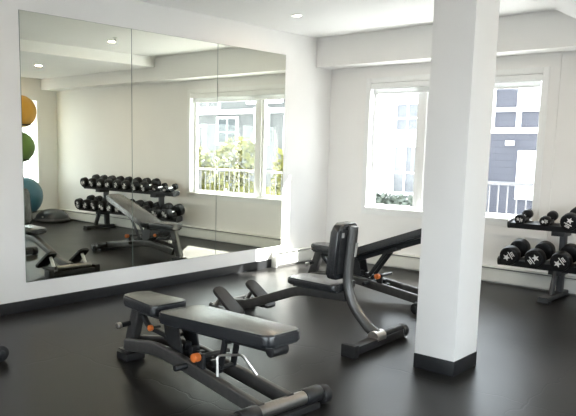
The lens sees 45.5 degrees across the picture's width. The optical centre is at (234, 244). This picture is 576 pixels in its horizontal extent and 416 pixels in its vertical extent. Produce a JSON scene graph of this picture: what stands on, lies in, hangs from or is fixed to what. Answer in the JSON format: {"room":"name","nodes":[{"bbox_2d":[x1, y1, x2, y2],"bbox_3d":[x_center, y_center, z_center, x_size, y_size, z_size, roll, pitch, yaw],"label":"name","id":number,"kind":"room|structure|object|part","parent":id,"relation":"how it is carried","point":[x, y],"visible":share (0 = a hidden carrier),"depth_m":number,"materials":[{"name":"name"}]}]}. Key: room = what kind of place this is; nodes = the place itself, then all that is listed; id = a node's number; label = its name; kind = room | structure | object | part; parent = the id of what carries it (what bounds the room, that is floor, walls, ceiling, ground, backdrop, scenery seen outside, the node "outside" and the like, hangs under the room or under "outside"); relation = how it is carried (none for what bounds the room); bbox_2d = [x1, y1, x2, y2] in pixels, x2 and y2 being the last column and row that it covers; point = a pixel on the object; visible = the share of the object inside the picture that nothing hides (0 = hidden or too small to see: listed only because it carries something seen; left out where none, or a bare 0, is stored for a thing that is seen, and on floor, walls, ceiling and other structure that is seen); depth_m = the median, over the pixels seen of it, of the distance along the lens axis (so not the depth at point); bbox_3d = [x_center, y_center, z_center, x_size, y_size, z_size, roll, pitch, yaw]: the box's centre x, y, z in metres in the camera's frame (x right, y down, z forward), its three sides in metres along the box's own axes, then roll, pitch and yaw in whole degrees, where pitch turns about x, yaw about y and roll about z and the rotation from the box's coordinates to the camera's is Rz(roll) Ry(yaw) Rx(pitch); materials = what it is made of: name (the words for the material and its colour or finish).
{"room":"gym","nodes":[
{"label":"gym","id":0,"kind":"room"},
{"bbox_2d":[0,0,331,303],"bbox_3d":[-2.032,-0.719,5.089,0.160,2.603,9.427,9,11,43],"label":"wall","id":1,"kind":"structure","parent":0,"point":[307,86],"depth_m":6.49,"materials":[{"name":"paint"}]},
{"bbox_2d":[18,10,132,282],"bbox_3d":[-1.297,-0.796,5.746,0.006,2.119,1.080,9,11,43],"label":"mirror panel","id":2,"kind":"object","parent":1,"relation":"attached to","point":[76,81],"visible":1,"depth_m":5.70,"materials":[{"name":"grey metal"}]},
{"bbox_2d":[0,259,270,315],"bbox_3d":[-2.350,0.582,4.830,0.012,0.092,8.055,9,11,43],"label":"baseboard","id":3,"kind":"structure","parent":1,"relation":"attached to","point":[68,298],"depth_m":6.23,"materials":[{"name":"black plastic"}]},
{"bbox_2d":[131,29,217,266],"bbox_3d":[-0.556,-0.897,6.527,0.006,2.119,1.076,9,11,43],"label":"mirror panel","id":4,"kind":"object","parent":1,"relation":"attached to","point":[174,78],"visible":1,"depth_m":6.49,"materials":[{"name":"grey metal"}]},
{"bbox_2d":[215,44,285,254],"bbox_3d":[0.179,-0.997,7.304,0.006,2.119,1.067,9,11,43],"label":"mirror panel","id":5,"kind":"object","parent":1,"relation":"attached to","point":[250,82],"visible":1,"depth_m":7.27,"materials":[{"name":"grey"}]},
{"bbox_2d":[271,246,325,267],"bbox_3d":[0.765,0.123,8.061,0.080,0.176,0.957,9,11,43],"label":"baseboard heater","id":6,"kind":"object","parent":1,"relation":"attached to","point":[302,254],"visible":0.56,"depth_m":7.91,"materials":[{"name":"metal"}]},
{"bbox_2d":[0,257,575,415],"bbox_3d":[0.190,0.965,3.201,6.320,0.120,9.427,9,11,43],"label":"floor","id":7,"kind":"structure","parent":0,"point":[62,360],"depth_m":4.34,"materials":[{"name":"rubber"}]},
{"bbox_2d":[0,344,8,361],"bbox_3d":[-2.145,0.533,3.979,0.704,0.438,1.425,9,11,43],"label":"bench","id":8,"kind":"object","parent":7,"relation":"on","point":[4,352],"visible":1,"depth_m":4.25,"materials":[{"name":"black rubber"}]},
{"bbox_2d":[115,291,331,415],"bbox_3d":[-0.207,0.566,3.887,0.704,0.461,1.424,-7,11,-42],"label":"bench","id":9,"kind":"object","parent":7,"relation":"on","point":[273,338],"visible":1,"depth_m":3.64,"materials":[{"name":"black leather"}]},
{"bbox_3d":[-0.680,0.492,4.264,0.077,0.037,0.032,-7,11,-42],"label":"handle","id":10,"kind":"part","parent":9,"relation":"part of","materials":[{"name":"black rubber"}]},
{"bbox_3d":[-0.632,0.523,4.300,0.062,0.333,0.187,-7,11,-42],"label":"post","id":11,"kind":"part","parent":9,"relation":"part of","materials":[{"name":"black metal"}]},
{"bbox_3d":[-0.497,0.488,4.015,0.025,0.036,0.036,-7,11,-42],"label":"knob","id":12,"kind":"part","parent":9,"relation":"part of","materials":[{"name":"orange plastic"}]},
{"bbox_3d":[-0.502,0.349,4.135,0.253,0.066,0.385,-7,11,-42],"label":"seat","id":13,"kind":"part","parent":9,"relation":"part of","materials":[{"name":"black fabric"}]},
{"bbox_3d":[-0.280,0.688,3.796,0.062,0.175,1.253,-6,11,-40],"label":"rail","id":14,"kind":"part","parent":9,"relation":"part of","materials":[{"name":"black metal"}]},
{"bbox_3d":[-0.209,0.600,3.641,0.043,0.048,0.048,-7,11,-42],"label":"knob","id":15,"kind":"part","parent":9,"relation":"part of","materials":[{"name":"orange plastic"}]},
{"bbox_3d":[-0.147,0.673,3.917,0.062,0.175,1.253,-7,11,-44],"label":"rail","id":16,"kind":"part","parent":9,"relation":"part of","materials":[{"name":"black metal"}]},
{"bbox_3d":[-0.041,0.424,3.633,0.307,0.101,0.862,-7,11,-42],"label":"backrest","id":17,"kind":"part","parent":9,"relation":"part of","materials":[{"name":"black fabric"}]},
{"bbox_2d":[209,221,408,358],"bbox_3d":[0.469,0.210,5.114,1.505,0.836,0.747,8,11,41],"label":"bench","id":18,"kind":"object","parent":7,"relation":"on","point":[338,284],"visible":0.95,"depth_m":4.79,"materials":[{"name":"black metal"}]},
{"bbox_3d":[-0.056,0.440,5.345,0.258,0.197,0.141,8,11,41],"label":"foot plate","id":19,"kind":"part","parent":18,"relation":"part of","materials":[{"name":"black rubber"}]},
{"bbox_3d":[0.126,0.406,5.698,0.094,0.119,0.036,8,11,41],"label":"plate post","id":20,"kind":"part","parent":18,"relation":"part of","materials":[{"name":"black metal"}]},
{"bbox_3d":[0.206,0.402,5.632,0.258,0.197,0.141,8,11,41],"label":"foot plate","id":21,"kind":"part","parent":18,"relation":"part of","materials":[{"name":"black rubber"}]},
{"bbox_3d":[0.368,0.417,5.221,1.124,0.302,0.064,8,11,41],"label":"rail","id":22,"kind":"part","parent":18,"relation":"part of","materials":[{"name":"black metal"}]},
{"bbox_3d":[0.617,0.269,4.976,0.440,0.051,0.297,8,11,41],"label":"seat","id":23,"kind":"part","parent":18,"relation":"part of","materials":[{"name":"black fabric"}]},
{"bbox_3d":[0.881,0.254,4.735,0.306,0.766,0.074,8,11,41],"label":"post","id":24,"kind":"part","parent":18,"relation":"part of","materials":[{"name":"grey metal"}]},
{"bbox_2d":[367,329,386,340],"bbox_3d":[0.976,0.629,4.697,0.088,0.086,0.110,8,11,41],"label":"bracket","id":25,"kind":"object","parent":18,"relation":"attached to","point":[375,334],"depth_m":4.67,"materials":[{"name":"silver metal"}]},
{"bbox_2d":[305,228,421,314],"bbox_3d":[1.239,0.116,6.265,1.419,0.719,0.704,8,11,42],"label":"bench","id":26,"kind":"object","parent":7,"relation":"on","point":[372,280],"visible":0.52,"depth_m":6.09,"materials":[{"name":"black metal"}]},
{"bbox_3d":[0.779,0.205,6.656,0.187,0.333,0.062,8,11,42],"label":"post","id":27,"kind":"part","parent":26,"relation":"part of","materials":[{"name":"black metal"}]},
{"bbox_3d":[0.920,0.030,6.502,0.385,0.066,0.253,8,11,42],"label":"seat","id":28,"kind":"part","parent":26,"relation":"part of","materials":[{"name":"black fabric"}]},
{"bbox_3d":[1.175,0.367,6.185,1.253,0.175,0.062,9,11,44],"label":"rail","id":29,"kind":"part","parent":26,"relation":"part of","materials":[{"name":"black metal"}]},
{"bbox_3d":[1.298,0.349,6.316,1.253,0.175,0.062,8,11,40],"label":"rail","id":30,"kind":"part","parent":26,"relation":"part of","materials":[{"name":"black metal"}]},
{"bbox_3d":[1.258,0.278,6.036,0.048,0.048,0.043,8,11,42],"label":"knob","id":31,"kind":"part","parent":26,"relation":"part of","materials":[{"name":"orange plastic"}]},
{"bbox_3d":[1.399,-0.032,6.048,0.827,0.359,0.307,8,11,42],"label":"backrest","id":32,"kind":"part","parent":26,"relation":"part of","materials":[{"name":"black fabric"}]},
{"bbox_2d":[413,0,499,376],"bbox_3d":[1.342,-0.456,4.131,0.267,2.464,0.320,9,11,43],"label":"column","id":33,"kind":"structure","parent":7,"relation":"on","point":[465,32],"depth_m":4.04,"materials":[{"name":"paint"}]},
{"bbox_3d":[1.323,0.718,4.300,0.267,0.092,0.320,9,11,43],"label":"baseboard","id":34,"kind":"part","parent":33,"relation":"part of","materials":[{"name":"black plastic"}]},
{"bbox_2d":[497,217,575,304],"bbox_3d":[3.447,0.203,5.795,2.430,0.751,0.560,9,11,43],"label":"dumbbell rack","id":35,"kind":"object","parent":7,"relation":"on","point":[557,280],"visible":0.57,"depth_m":6.30,"materials":[{"name":"black metal"}]},
{"bbox_3d":[2.641,-0.211,6.539,0.020,0.087,0.133,9,11,43],"label":"plate","id":36,"kind":"part","parent":35,"relation":"part of","materials":[{"name":"black metal"}]},
{"bbox_2d":[500,238,530,264],"bbox_3d":[2.682,0.061,6.536,0.179,0.230,0.357,9,11,43],"label":"dumbbell","id":37,"kind":"object","parent":35,"relation":"on","point":[511,254],"visible":0.98,"depth_m":6.45,"materials":[{"name":"black rubber"}]},
{"bbox_2d":[514,209,533,223],"bbox_3d":[2.729,-0.270,6.449,0.094,0.134,0.251,9,11,43],"label":"dumbbell","id":38,"kind":"object","parent":35,"relation":"on","point":[520,218],"visible":0.98,"depth_m":6.39,"materials":[{"name":"black rubber"}]},
{"bbox_2d":[524,241,555,267],"bbox_3d":[2.850,0.086,6.380,0.176,0.230,0.357,9,11,43],"label":"dumbbell","id":39,"kind":"object","parent":35,"relation":"on","point":[536,257],"visible":0.97,"depth_m":6.29,"materials":[{"name":"black rubber"}]},
{"bbox_2d":[539,211,558,226],"bbox_3d":[2.894,-0.245,6.296,0.095,0.135,0.251,9,11,43],"label":"dumbbell","id":40,"kind":"object","parent":35,"relation":"on","point":[545,221],"visible":0.99,"depth_m":6.23,"materials":[{"name":"black rubber"}]},
{"bbox_2d":[550,243,575,270],"bbox_3d":[3.016,0.111,6.226,0.176,0.230,0.357,9,11,43],"label":"dumbbell","id":41,"kind":"object","parent":35,"relation":"on","point":[562,260],"visible":1,"depth_m":6.12,"materials":[{"name":"black rubber"}]},
{"bbox_2d":[560,207,575,230],"bbox_3d":[3.055,-0.239,6.144,0.156,0.207,0.334,9,11,43],"label":"dumbbell","id":42,"kind":"object","parent":35,"relation":"on","point":[567,221],"visible":1,"depth_m":6.04,"materials":[{"name":"black rubber"}]},
{"bbox_2d":[136,0,554,37],"bbox_3d":[0.234,-1.744,2.809,6.320,0.150,9.427,9,11,43],"label":"ceiling","id":43,"kind":"structure","parent":0,"point":[320,18],"depth_m":6.37,"materials":[{"name":"paint"}]},
{"bbox_2d":[291,14,302,16],"bbox_3d":[0.594,-2.197,6.541,0.120,0.010,0.120,9,11,43],"label":"recessed light","id":44,"kind":"object","parent":43,"relation":"in","point":[292,15],"visible":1,"depth_m":6.51,"materials":[{"name":"white paint"}]},
{"bbox_2d":[316,10,575,69],"bbox_3d":[3.242,-1.919,6.022,6.000,0.326,0.310,9,11,43],"label":"soffit","id":45,"kind":"structure","parent":0,"point":[548,31],"depth_m":7.06,"materials":[{"name":"paint"}]},
{"bbox_2d":[326,51,575,276],"bbox_3d":[3.385,-0.815,6.355,6.000,2.603,0.160,9,11,43],"label":"wall","id":46,"kind":"structure","parent":0,"point":[346,84],"depth_m":7.97,"materials":[{"name":"paint"}]},
{"bbox_2d":[361,67,549,225],"bbox_3d":[2.291,-1.042,7.330,2.026,1.555,0.185,9,11,43],"label":"window","id":47,"kind":"structure","parent":46,"relation":"in","point":[368,206],"depth_m":7.58,"materials":[{"name":"white plastic"}]},
{"bbox_3d":[1.839,-1.125,7.800,0.594,1.420,0.050,9,11,43],"label":"sash","id":48,"kind":"part","parent":47,"relation":"part of","materials":[{"name":"glass"}]},
{"bbox_3d":[2.239,-0.334,7.389,2.006,0.025,0.065,9,11,43],"label":"sill","id":49,"kind":"part","parent":47,"relation":"part of","materials":[{"name":"white plastic"}]},
{"bbox_2d":[371,74,542,94],"bbox_3d":[2.276,-1.686,7.211,1.902,0.123,0.078,9,11,43],"label":"roller blind","id":50,"kind":"object","parent":47,"relation":"attached to","point":[530,80],"visible":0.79,"depth_m":7.35,"materials":[{"name":"white fabric"}]},
{"bbox_3d":[2.562,-1.016,7.129,1.232,1.420,0.050,9,11,43],"label":"sash","id":51,"kind":"part","parent":47,"relation":"part of","materials":[{"name":"white plastic"}]},
{"bbox_2d":[358,52,562,239],"bbox_3d":[2.265,-1.050,7.265,2.168,1.782,0.014,9,11,43],"label":"trim","id":52,"kind":"structure","parent":46,"relation":"attached to","point":[553,60],"depth_m":6.72,"materials":[{"name":"paint"}]},
{"bbox_2d":[366,253,575,295],"bbox_3d":[3.282,0.397,6.441,5.810,0.176,0.080,9,11,43],"label":"baseboard heater","id":53,"kind":"object","parent":46,"relation":"attached to","point":[536,280],"visible":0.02,"depth_m":6.91,"materials":[{"name":"metal"}]},
{"bbox_2d":[535,0,575,18],"bbox_3d":[1.183,-1.428,1.737,3.097,0.139,8.797,9,11,43],"label":"ceiling","id":54,"kind":"structure","parent":0,"point":[568,7],"depth_m":5.27,"materials":[{"name":"paint"}]},
{"label":"outside","id":55,"kind":"structure","parent":0,"visible":0},
{"bbox_3d":[22.757,-1.417,31.571,120.000,0.200,62.933,9,11,43],"label":"ground","id":56,"kind":"structure","parent":55,"visible":0},
{"bbox_2d":[375,192,412,205],"bbox_3d":[4.299,-1.061,21.500,5.633,1.469,1.296,9,11,43],"label":"hedge","id":57,"kind":"object","parent":56,"relation":"on","point":[383,198],"visible":0.04,"depth_m":20.71,"materials":[{"name":"green plant"}]},
{"bbox_2d":[376,93,417,204],"bbox_3d":[1.933,-5.955,31.987,20.100,8.000,10.000,9,11,43],"label":"apartment building","id":58,"kind":"structure","parent":56,"relation":"on","point":[397,125],"depth_m":22.46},
{"bbox_3d":[5.575,-2.473,22.388,0.790,1.470,0.040,9,11,43],"label":"pane","id":59,"kind":"part","parent":58,"relation":"part of","materials":[{"name":"glass"}]},
{"bbox_3d":[5.621,-4.148,22.128,0.800,0.800,0.040,9,11,43],"label":"pane","id":60,"kind":"part","parent":58,"relation":"part of","materials":[{"name":"white glass"}]},
{"bbox_2d":[486,81,541,214],"bbox_3d":[12.623,-3.783,21.643,9.860,7.000,9.120,9,11,43],"label":"building","id":61,"kind":"structure","parent":56,"relation":"on","point":[515,114],"depth_m":19.97,"materials":[{"name":"blue"}]},
{"bbox_3d":[7.645,-4.327,20.236,0.170,1.680,0.070,9,11,43],"label":"trim post","id":62,"kind":"part","parent":61,"relation":"part of","materials":[{"name":"white paint"}]},
{"bbox_2d":[505,141,514,145],"bbox_3d":[8.028,-2.975,19.943,0.200,0.140,0.220,9,11,43],"label":"wall lamp","id":63,"kind":"object","parent":61,"relation":"attached to","point":[507,143],"depth_m":19.87,"materials":[{"name":"white"}]},
{"bbox_3d":[8.228,-4.239,19.695,0.130,1.680,0.070,9,11,43],"label":"trim post","id":64,"kind":"part","parent":61,"relation":"part of","materials":[{"name":"white paint"}]},
{"bbox_3d":[8.558,-1.999,19.651,0.900,1.410,0.100,9,11,43],"label":"door","id":65,"kind":"part","parent":61,"relation":"part of","materials":[{"name":"white paint"}]},
{"bbox_3d":[8.568,-2.001,19.662,0.760,1.270,0.070,9,11,43],"label":"door","id":66,"kind":"part","parent":61,"relation":"part of","materials":[{"name":"white paint"}]},
{"bbox_3d":[8.686,-4.558,19.227,1.100,1.300,0.060,9,11,43],"label":"white panel","id":67,"kind":"part","parent":61,"relation":"part of","materials":[{"name":"white paint"}]},
{"bbox_3d":[4.730,1.138,6.642,10.000,1.299,1.733,9,11,43],"label":"terrace slab","id":68,"kind":"object","parent":56,"relation":"on","visible":0},
{"bbox_2d":[486,181,533,214],"bbox_3d":[4.731,-0.114,7.402,4.250,0.960,0.050,9,11,43],"label":"railing","id":69,"kind":"object","parent":68,"relation":"on","point":[508,184],"visible":0.08,"depth_m":8.56,"materials":[{"name":"paint"}]},
{"bbox_3d":[4.738,-0.570,7.336,4.200,0.040,0.050,9,11,43],"label":"rail","id":70,"kind":"part","parent":69,"relation":"part of","materials":[{"name":"paint"}]}
]}

